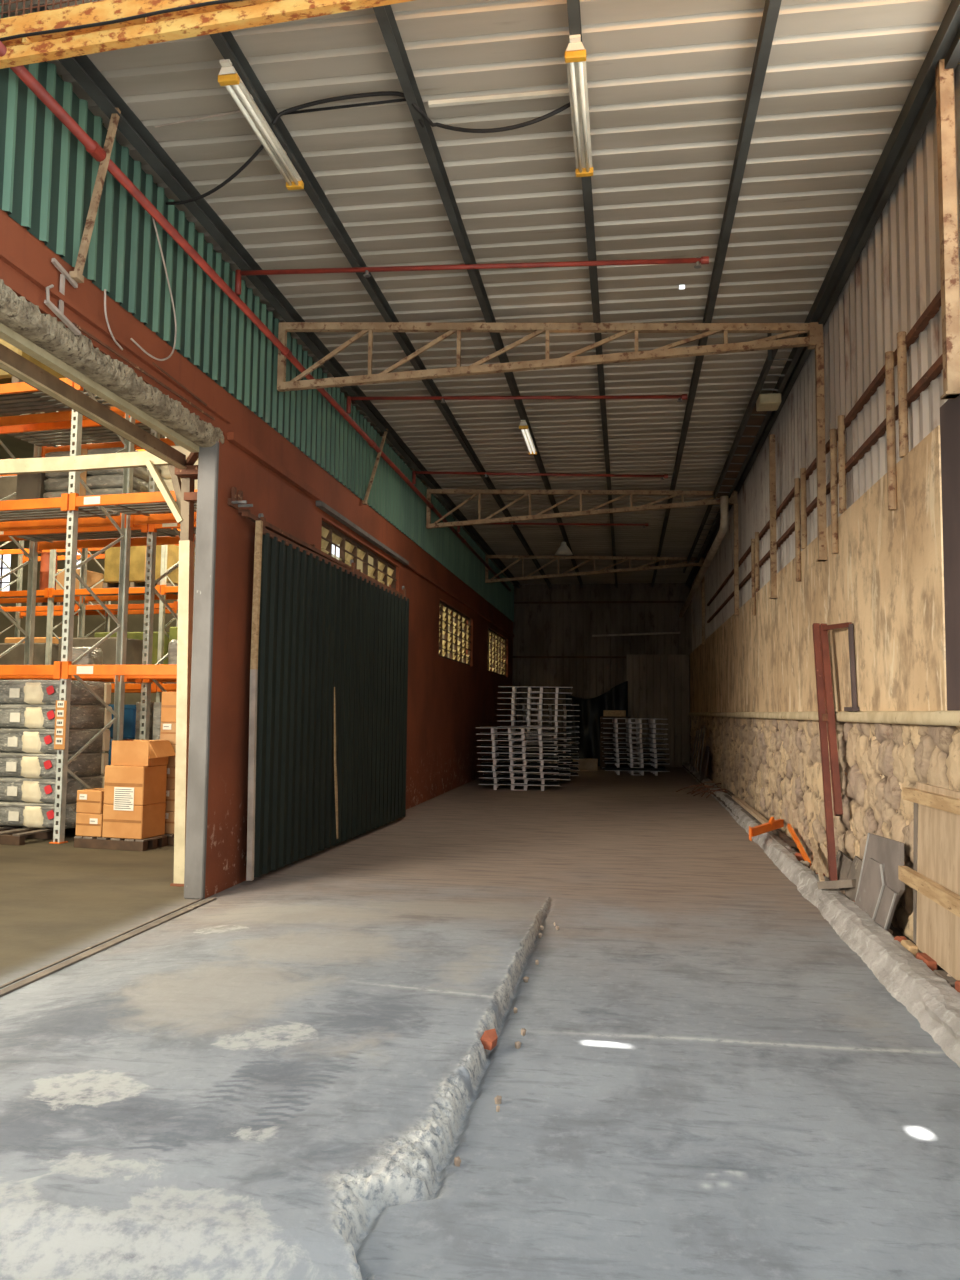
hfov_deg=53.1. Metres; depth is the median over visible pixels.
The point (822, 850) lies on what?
board offcut
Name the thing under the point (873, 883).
board
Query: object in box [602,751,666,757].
pallet
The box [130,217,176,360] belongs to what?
hanging cable
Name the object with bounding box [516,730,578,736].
pallet
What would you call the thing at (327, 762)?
sliding door
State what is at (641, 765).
pallet
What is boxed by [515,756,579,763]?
pallet
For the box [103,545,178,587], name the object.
load
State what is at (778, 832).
plank
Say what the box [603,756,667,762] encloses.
pallet
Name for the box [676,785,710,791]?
rebar
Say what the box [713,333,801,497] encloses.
cable tray
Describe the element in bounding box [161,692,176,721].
cardboard box
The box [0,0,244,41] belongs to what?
cable
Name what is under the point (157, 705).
board
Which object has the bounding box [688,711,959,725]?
trim
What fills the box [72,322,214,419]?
ledge
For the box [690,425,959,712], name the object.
wall
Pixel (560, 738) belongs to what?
pallet
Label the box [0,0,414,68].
girder
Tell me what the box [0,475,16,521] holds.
load
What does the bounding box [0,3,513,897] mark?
wall
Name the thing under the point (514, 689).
pallet
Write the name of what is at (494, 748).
pallet
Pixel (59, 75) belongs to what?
wall
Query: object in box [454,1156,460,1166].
pebble
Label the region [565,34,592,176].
light
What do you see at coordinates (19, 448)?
ceiling
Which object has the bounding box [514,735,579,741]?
pallet
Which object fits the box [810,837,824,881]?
timber lath
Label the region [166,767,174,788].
cardboard box
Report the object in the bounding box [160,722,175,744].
cardboard box
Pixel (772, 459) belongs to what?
steel post
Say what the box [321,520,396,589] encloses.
window
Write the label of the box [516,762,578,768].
pallet
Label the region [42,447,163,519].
load
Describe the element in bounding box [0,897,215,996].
floor track
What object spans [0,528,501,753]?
wall
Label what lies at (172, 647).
sack
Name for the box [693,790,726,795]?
rebar
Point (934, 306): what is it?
wall rail
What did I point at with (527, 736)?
pallet
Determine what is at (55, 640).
load
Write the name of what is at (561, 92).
pipe
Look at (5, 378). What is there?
shelf
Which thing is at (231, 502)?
door stop
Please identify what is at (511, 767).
pallet
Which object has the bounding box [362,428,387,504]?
strut
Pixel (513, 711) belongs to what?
pallet
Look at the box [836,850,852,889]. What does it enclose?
board offcut
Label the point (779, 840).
plank
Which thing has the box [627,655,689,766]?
door
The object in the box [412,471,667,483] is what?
pipe
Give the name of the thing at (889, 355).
post
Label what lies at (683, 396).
pipe
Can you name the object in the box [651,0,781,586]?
roof beam
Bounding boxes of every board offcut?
[810,843,828,877]
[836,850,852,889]
[844,856,861,900]
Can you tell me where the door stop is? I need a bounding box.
[227,487,252,509]
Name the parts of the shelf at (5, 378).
board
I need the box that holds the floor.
[0,765,959,1279]
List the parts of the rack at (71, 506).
foot plate, label plate, label plate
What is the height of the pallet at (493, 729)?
0.112 m
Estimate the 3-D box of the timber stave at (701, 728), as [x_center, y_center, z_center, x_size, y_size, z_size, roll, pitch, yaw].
[5.330,2.740,23.376,0.249,1.190,0.083,3,-5,-25]
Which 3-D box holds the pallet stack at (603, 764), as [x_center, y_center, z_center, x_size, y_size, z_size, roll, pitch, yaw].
[3.750,2.851,26.651,0.800,1.449,0.900,0,-4,9]
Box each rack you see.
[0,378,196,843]
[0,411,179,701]
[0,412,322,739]
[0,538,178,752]
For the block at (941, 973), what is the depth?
5.23 m
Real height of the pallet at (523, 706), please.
0.112 m
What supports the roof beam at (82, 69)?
attached to the ceiling at (668, 81)
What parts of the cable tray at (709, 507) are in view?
rail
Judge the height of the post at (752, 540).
1.120 m
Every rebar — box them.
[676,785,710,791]
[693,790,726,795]
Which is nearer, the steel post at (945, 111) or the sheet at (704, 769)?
the steel post at (945, 111)
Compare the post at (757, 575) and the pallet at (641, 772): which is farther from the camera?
the pallet at (641, 772)
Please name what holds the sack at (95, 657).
on the rack at (148, 535)
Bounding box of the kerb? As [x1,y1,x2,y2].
[682,762,959,1066]
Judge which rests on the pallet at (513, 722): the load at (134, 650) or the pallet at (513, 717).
the pallet at (513, 717)
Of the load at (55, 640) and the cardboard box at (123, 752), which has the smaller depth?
the cardboard box at (123, 752)
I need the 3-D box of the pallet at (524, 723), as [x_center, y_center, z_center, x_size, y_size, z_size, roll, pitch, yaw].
[1.536,1.962,22.743,1.610,0.112,1.180,0,-4,4]
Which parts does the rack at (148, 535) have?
label plate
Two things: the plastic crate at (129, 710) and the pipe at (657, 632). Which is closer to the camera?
the plastic crate at (129, 710)
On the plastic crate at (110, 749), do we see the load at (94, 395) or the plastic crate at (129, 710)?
the plastic crate at (129, 710)
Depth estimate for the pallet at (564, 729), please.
22.15 m
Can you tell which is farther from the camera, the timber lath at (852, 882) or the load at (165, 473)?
the load at (165, 473)
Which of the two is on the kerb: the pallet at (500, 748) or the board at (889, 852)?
the board at (889, 852)
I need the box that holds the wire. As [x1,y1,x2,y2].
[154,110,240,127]
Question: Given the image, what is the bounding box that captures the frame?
[0,343,198,886]
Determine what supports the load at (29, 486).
on the rack at (148, 535)
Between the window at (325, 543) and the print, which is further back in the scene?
the window at (325, 543)
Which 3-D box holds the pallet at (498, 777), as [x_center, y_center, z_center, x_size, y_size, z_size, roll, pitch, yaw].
[0.821,2.840,19.605,1.610,0.112,1.180,0,-4,4]
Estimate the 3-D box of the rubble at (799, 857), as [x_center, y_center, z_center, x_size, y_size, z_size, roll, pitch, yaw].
[3.263,2.217,9.832,0.127,0.090,0.122,0,-4,9]
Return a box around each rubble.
[795,852,803,860]
[800,860,809,867]
[894,936,906,942]
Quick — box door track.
[238,509,406,596]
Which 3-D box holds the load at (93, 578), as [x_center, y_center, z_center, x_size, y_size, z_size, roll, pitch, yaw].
[-10.158,-1.249,23.873,1.200,0.900,0.900,-1,-4,16]
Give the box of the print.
[115,789,132,808]
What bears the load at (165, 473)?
on the rack at (148, 535)
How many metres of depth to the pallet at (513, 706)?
20.78 m
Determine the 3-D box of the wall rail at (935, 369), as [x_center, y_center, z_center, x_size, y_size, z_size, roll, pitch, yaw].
[4.074,-1.061,14.118,0.050,0.050,17.100,0,-4,9]
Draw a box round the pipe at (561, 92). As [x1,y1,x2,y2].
[428,89,568,106]
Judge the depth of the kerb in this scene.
5.95 m
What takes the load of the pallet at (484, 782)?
on the floor
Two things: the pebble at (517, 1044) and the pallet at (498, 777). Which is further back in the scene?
the pallet at (498, 777)
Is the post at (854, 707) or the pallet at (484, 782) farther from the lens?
the pallet at (484, 782)
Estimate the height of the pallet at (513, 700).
0.112 m
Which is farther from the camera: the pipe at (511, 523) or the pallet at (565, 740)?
the pallet at (565, 740)
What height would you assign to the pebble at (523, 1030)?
0.029 m
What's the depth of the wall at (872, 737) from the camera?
7.55 m
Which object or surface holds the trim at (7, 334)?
attached to the wall at (448, 699)
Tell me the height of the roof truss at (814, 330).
0.676 m
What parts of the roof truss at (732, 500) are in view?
post, plate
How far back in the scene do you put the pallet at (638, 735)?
24.36 m
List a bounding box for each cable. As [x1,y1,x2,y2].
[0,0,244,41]
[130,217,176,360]
[166,145,263,204]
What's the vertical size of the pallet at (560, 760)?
0.112 m
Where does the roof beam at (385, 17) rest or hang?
attached to the ceiling at (668, 81)
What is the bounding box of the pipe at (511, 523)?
[457,522,647,532]
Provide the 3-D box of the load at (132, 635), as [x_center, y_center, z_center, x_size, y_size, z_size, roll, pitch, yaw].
[-8.252,0.488,23.203,1.900,1.300,0.900,-1,-4,16]
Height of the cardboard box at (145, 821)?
0.362 m
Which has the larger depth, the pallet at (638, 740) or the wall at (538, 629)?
the wall at (538, 629)
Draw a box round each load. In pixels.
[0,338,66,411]
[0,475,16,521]
[0,643,57,679]
[5,637,61,643]
[16,456,48,520]
[38,569,103,605]
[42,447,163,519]
[58,395,160,438]
[58,637,142,683]
[95,632,168,683]
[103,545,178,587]
[160,446,197,513]
[167,627,177,683]
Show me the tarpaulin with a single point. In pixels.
(616, 698)
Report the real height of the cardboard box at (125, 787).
0.482 m
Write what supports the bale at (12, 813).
on the wooden pallet at (9, 835)
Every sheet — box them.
[700,746,708,775]
[700,750,709,781]
[940,395,959,709]
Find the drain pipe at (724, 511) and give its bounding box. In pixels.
[678,496,728,617]
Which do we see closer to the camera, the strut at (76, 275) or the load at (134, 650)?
the strut at (76, 275)
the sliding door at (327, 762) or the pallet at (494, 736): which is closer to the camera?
the sliding door at (327, 762)
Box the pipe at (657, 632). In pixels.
[592,632,679,636]
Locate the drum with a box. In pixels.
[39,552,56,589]
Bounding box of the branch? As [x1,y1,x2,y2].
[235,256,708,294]
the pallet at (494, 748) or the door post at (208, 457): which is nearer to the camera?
the door post at (208, 457)
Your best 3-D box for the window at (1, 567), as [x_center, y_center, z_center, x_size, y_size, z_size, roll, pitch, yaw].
[-16.256,-2.297,32.616,0.750,1.650,0.050,0,-4,9]
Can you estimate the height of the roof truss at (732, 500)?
0.676 m
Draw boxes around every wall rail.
[707,289,940,605]
[707,355,942,622]
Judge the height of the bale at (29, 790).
0.298 m
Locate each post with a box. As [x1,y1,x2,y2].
[733,503,738,615]
[751,539,755,615]
[755,532,759,591]
[769,434,776,598]
[794,478,800,581]
[800,468,806,548]
[815,343,826,561]
[830,429,838,553]
[838,415,845,513]
[844,624,858,710]
[885,351,896,510]
[897,331,908,457]
[935,59,959,398]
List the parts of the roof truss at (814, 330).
post, plate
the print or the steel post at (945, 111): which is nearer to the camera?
the steel post at (945, 111)
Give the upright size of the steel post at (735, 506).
1.890 m
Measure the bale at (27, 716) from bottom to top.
0.298 m
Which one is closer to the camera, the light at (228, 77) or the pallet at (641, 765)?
the light at (228, 77)
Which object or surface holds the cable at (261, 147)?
hanging from the light at (228, 77)
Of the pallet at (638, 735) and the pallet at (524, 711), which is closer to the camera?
the pallet at (524, 711)
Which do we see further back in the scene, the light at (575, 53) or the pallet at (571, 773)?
the pallet at (571, 773)
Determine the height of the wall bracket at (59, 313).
0.362 m
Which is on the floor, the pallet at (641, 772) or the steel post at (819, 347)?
the pallet at (641, 772)
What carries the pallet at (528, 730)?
on the pallet at (527, 736)
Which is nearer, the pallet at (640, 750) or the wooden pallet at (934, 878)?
the wooden pallet at (934, 878)
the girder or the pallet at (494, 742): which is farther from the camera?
the pallet at (494, 742)
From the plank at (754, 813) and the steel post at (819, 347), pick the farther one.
the plank at (754, 813)
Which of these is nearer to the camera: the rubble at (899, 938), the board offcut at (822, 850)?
the rubble at (899, 938)
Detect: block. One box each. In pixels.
[603,710,625,716]
[901,940,918,957]
[916,953,937,970]
[933,970,955,988]
[955,980,959,992]
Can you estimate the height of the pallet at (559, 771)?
0.112 m
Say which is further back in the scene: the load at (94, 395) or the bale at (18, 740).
the load at (94, 395)
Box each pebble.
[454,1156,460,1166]
[494,1095,501,1104]
[515,1041,520,1048]
[521,1028,525,1035]
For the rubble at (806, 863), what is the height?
0.072 m
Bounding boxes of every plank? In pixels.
[723,794,795,854]
[725,790,795,846]
[732,795,768,823]
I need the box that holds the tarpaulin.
[566,681,627,765]
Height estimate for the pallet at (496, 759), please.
0.112 m
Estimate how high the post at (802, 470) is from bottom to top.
0.860 m
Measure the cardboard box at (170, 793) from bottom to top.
0.252 m
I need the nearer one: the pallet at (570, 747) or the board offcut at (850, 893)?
the board offcut at (850, 893)
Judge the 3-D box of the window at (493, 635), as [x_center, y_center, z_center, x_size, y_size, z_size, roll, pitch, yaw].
[0.426,0.372,25.925,0.087,1.110,4.100,0,-4,9]
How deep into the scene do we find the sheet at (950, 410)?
5.57 m
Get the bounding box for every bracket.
[44,258,80,334]
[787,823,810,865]
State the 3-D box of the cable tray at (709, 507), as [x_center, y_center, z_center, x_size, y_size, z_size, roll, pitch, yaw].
[4.726,-2.090,20.539,0.272,0.100,8.400,0,-4,9]
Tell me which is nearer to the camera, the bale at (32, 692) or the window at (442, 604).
the bale at (32, 692)
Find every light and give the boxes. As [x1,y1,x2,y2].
[218,59,303,189]
[519,420,536,454]
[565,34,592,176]
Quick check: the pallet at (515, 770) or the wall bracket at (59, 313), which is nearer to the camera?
the wall bracket at (59, 313)
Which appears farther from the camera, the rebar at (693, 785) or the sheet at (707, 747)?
the sheet at (707, 747)
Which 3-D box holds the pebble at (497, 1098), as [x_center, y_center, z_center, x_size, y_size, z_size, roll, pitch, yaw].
[0.074,1.823,3.807,0.030,0.030,0.025,4,-6,-40]
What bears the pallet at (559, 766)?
on the pallet at (559, 771)
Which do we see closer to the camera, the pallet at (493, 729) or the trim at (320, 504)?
the trim at (320, 504)
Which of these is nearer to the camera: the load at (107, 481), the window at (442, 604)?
the load at (107, 481)
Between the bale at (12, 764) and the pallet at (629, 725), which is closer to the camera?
the bale at (12, 764)
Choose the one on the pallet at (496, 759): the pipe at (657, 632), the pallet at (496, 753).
the pallet at (496, 753)
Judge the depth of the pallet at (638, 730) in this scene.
24.16 m
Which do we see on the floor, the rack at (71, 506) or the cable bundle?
the rack at (71, 506)
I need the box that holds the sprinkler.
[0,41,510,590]
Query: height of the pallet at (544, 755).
0.112 m
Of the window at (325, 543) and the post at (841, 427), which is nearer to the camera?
the post at (841, 427)
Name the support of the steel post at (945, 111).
on the sheet at (950, 410)
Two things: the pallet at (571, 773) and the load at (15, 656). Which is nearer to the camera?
the load at (15, 656)
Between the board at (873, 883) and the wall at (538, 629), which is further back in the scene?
the wall at (538, 629)
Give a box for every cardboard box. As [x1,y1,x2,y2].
[75,813,102,836]
[76,788,103,813]
[102,802,165,838]
[104,765,166,810]
[111,740,175,765]
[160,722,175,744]
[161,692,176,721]
[165,789,174,811]
[165,811,174,833]
[166,745,175,766]
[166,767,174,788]
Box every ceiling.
[0,0,951,584]
[0,411,164,458]
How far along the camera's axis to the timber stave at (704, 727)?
22.56 m
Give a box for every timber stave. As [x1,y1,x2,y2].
[696,728,701,771]
[699,727,704,773]
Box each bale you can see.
[0,680,110,704]
[0,704,111,728]
[0,728,109,753]
[0,752,108,778]
[0,776,104,802]
[0,801,76,828]
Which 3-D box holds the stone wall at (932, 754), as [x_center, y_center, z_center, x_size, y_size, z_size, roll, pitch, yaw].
[4.203,1.972,15.096,0.127,1.540,26.520,0,-4,9]
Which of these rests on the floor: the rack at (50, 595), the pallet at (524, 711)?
the rack at (50, 595)
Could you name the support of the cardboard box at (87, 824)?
on the wooden pallet at (145, 844)
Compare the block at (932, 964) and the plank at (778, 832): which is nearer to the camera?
the block at (932, 964)
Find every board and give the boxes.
[135,702,153,739]
[152,702,161,739]
[573,759,597,770]
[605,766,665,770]
[854,858,886,920]
[855,833,904,904]
[875,885,898,930]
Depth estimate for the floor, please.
4.10 m
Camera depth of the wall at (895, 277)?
7.94 m
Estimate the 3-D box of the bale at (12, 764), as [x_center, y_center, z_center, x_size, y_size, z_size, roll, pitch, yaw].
[-5.658,1.510,11.726,2.000,0.298,0.855,0,-4,15]
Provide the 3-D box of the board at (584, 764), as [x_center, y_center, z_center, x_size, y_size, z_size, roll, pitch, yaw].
[2.812,3.332,25.641,0.650,0.320,0.100,0,-4,9]
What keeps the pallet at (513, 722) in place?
on the pallet at (528, 730)
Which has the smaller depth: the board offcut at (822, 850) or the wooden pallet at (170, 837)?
the board offcut at (822, 850)
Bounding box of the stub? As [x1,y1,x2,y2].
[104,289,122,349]
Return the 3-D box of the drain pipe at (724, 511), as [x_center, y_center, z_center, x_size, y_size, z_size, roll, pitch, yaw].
[4.978,-1.509,22.087,0.127,0.745,12.946,0,-4,9]
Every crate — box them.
[108,704,135,738]
[108,739,134,764]
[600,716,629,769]
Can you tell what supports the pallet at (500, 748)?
on the pallet at (544, 755)
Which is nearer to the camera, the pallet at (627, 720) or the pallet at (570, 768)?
the pallet at (570, 768)
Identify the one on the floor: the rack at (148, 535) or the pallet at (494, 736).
the rack at (148, 535)
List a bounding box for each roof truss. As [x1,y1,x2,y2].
[277,322,822,391]
[426,489,736,528]
[485,555,703,582]
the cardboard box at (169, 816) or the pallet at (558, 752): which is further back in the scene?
the pallet at (558, 752)
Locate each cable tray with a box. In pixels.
[683,496,719,572]
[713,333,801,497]
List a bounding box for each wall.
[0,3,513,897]
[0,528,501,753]
[5,75,327,451]
[512,583,691,763]
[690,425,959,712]
[690,716,959,940]
[692,61,959,651]
[702,722,948,906]
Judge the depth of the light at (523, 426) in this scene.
12.88 m
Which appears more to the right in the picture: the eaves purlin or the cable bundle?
the eaves purlin
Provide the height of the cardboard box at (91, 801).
0.252 m
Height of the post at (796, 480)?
1.120 m
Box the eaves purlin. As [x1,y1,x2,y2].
[685,0,959,587]
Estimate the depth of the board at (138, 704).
12.48 m
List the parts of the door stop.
plate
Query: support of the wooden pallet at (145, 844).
on the floor
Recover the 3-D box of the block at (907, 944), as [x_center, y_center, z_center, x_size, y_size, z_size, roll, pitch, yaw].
[2.652,1.912,5.923,0.062,0.084,0.180,0,-4,9]
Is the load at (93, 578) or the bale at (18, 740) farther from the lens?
the load at (93, 578)
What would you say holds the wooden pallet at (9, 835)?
on the floor
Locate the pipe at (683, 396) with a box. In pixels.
[346,394,686,413]
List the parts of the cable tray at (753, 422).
rail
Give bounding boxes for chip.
[480,1028,497,1049]
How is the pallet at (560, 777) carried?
on the floor
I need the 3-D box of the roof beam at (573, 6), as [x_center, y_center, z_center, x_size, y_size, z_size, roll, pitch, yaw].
[2.277,-2.544,16.837,0.060,0.120,24.300,0,-4,9]
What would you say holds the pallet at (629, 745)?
on the pallet at (640, 750)
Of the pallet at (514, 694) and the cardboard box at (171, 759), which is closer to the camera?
the cardboard box at (171, 759)
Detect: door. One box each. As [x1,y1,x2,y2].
[246,513,409,880]
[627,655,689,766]
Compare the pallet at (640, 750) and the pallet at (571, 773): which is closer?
the pallet at (571, 773)
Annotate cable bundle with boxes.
[271,91,569,132]
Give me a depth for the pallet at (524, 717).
22.20 m
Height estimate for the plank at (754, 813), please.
0.050 m
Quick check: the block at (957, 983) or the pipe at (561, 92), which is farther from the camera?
the pipe at (561, 92)
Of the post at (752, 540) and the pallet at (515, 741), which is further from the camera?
the pallet at (515, 741)
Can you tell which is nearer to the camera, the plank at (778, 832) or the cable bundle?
the cable bundle
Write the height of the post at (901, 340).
0.860 m
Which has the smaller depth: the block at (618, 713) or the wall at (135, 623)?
the block at (618, 713)
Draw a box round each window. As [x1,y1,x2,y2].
[0,548,11,590]
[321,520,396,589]
[325,543,345,557]
[439,601,470,665]
[488,628,506,676]
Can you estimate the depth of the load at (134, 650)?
19.97 m
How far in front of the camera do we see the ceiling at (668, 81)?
7.24 m
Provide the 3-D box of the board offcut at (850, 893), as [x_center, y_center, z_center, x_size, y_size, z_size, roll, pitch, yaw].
[2.965,1.904,7.590,0.119,0.345,0.421,0,-4,9]
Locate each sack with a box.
[72,647,102,664]
[168,640,176,664]
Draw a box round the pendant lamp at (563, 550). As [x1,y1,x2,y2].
[555,539,572,555]
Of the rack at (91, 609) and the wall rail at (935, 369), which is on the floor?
the rack at (91, 609)
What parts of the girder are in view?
plate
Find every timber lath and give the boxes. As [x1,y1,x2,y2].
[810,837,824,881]
[817,879,855,888]
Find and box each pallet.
[0,826,75,844]
[74,835,166,850]
[164,834,173,845]
[476,727,556,733]
[477,738,557,746]
[477,744,557,752]
[477,750,557,758]
[477,762,557,771]
[478,733,556,739]
[478,768,558,777]
[478,780,559,790]
[479,756,558,765]
[480,774,559,783]
[496,731,570,737]
[497,709,571,714]
[497,715,562,720]
[497,726,571,731]
[497,737,569,743]
[498,686,572,692]
[498,692,571,697]
[498,742,570,749]
[498,747,570,755]
[499,698,570,703]
[499,754,570,760]
[499,759,570,762]
[499,765,569,768]
[499,770,569,774]
[500,720,570,726]
[501,704,571,708]
[510,776,570,780]
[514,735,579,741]
[515,725,578,730]
[515,741,578,746]
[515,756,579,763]
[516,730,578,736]
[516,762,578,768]
[520,767,578,774]
[521,710,579,714]
[521,720,579,725]
[522,705,577,709]
[523,715,575,719]
[537,751,577,757]
[544,772,578,775]
[557,746,578,752]
[601,718,666,722]
[601,727,663,732]
[601,732,663,737]
[602,737,664,742]
[602,746,665,752]
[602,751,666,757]
[603,723,666,727]
[603,742,665,747]
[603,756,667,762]
[604,761,667,767]
[604,768,669,775]
[898,782,959,979]
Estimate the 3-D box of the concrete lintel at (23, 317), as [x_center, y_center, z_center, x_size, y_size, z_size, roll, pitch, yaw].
[-3.001,-2.053,3.463,0.225,0.169,9.620,0,-4,9]
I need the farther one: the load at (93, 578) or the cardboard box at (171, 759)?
the load at (93, 578)
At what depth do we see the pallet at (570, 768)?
22.44 m
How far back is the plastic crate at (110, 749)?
12.56 m
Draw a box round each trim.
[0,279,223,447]
[0,323,198,451]
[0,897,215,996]
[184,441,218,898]
[316,500,408,564]
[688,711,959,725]
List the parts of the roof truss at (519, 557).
post, plate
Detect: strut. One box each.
[69,108,120,282]
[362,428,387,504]
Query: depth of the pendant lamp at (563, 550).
20.68 m
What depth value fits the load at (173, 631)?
19.39 m
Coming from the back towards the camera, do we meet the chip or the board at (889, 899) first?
the board at (889, 899)
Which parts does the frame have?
plate, post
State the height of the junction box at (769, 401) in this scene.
0.115 m
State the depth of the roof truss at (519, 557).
23.02 m
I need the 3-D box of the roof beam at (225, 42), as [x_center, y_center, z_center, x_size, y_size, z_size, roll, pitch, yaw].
[0.310,-2.544,17.137,0.060,0.120,24.300,0,-4,9]
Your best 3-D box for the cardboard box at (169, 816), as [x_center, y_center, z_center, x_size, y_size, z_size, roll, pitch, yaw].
[-3.382,2.091,11.118,0.460,0.252,0.556,-1,-4,16]
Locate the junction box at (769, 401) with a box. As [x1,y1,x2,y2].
[756,393,780,410]
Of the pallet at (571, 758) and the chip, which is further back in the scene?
the pallet at (571, 758)
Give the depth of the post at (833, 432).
8.53 m
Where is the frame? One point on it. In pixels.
(157, 453)

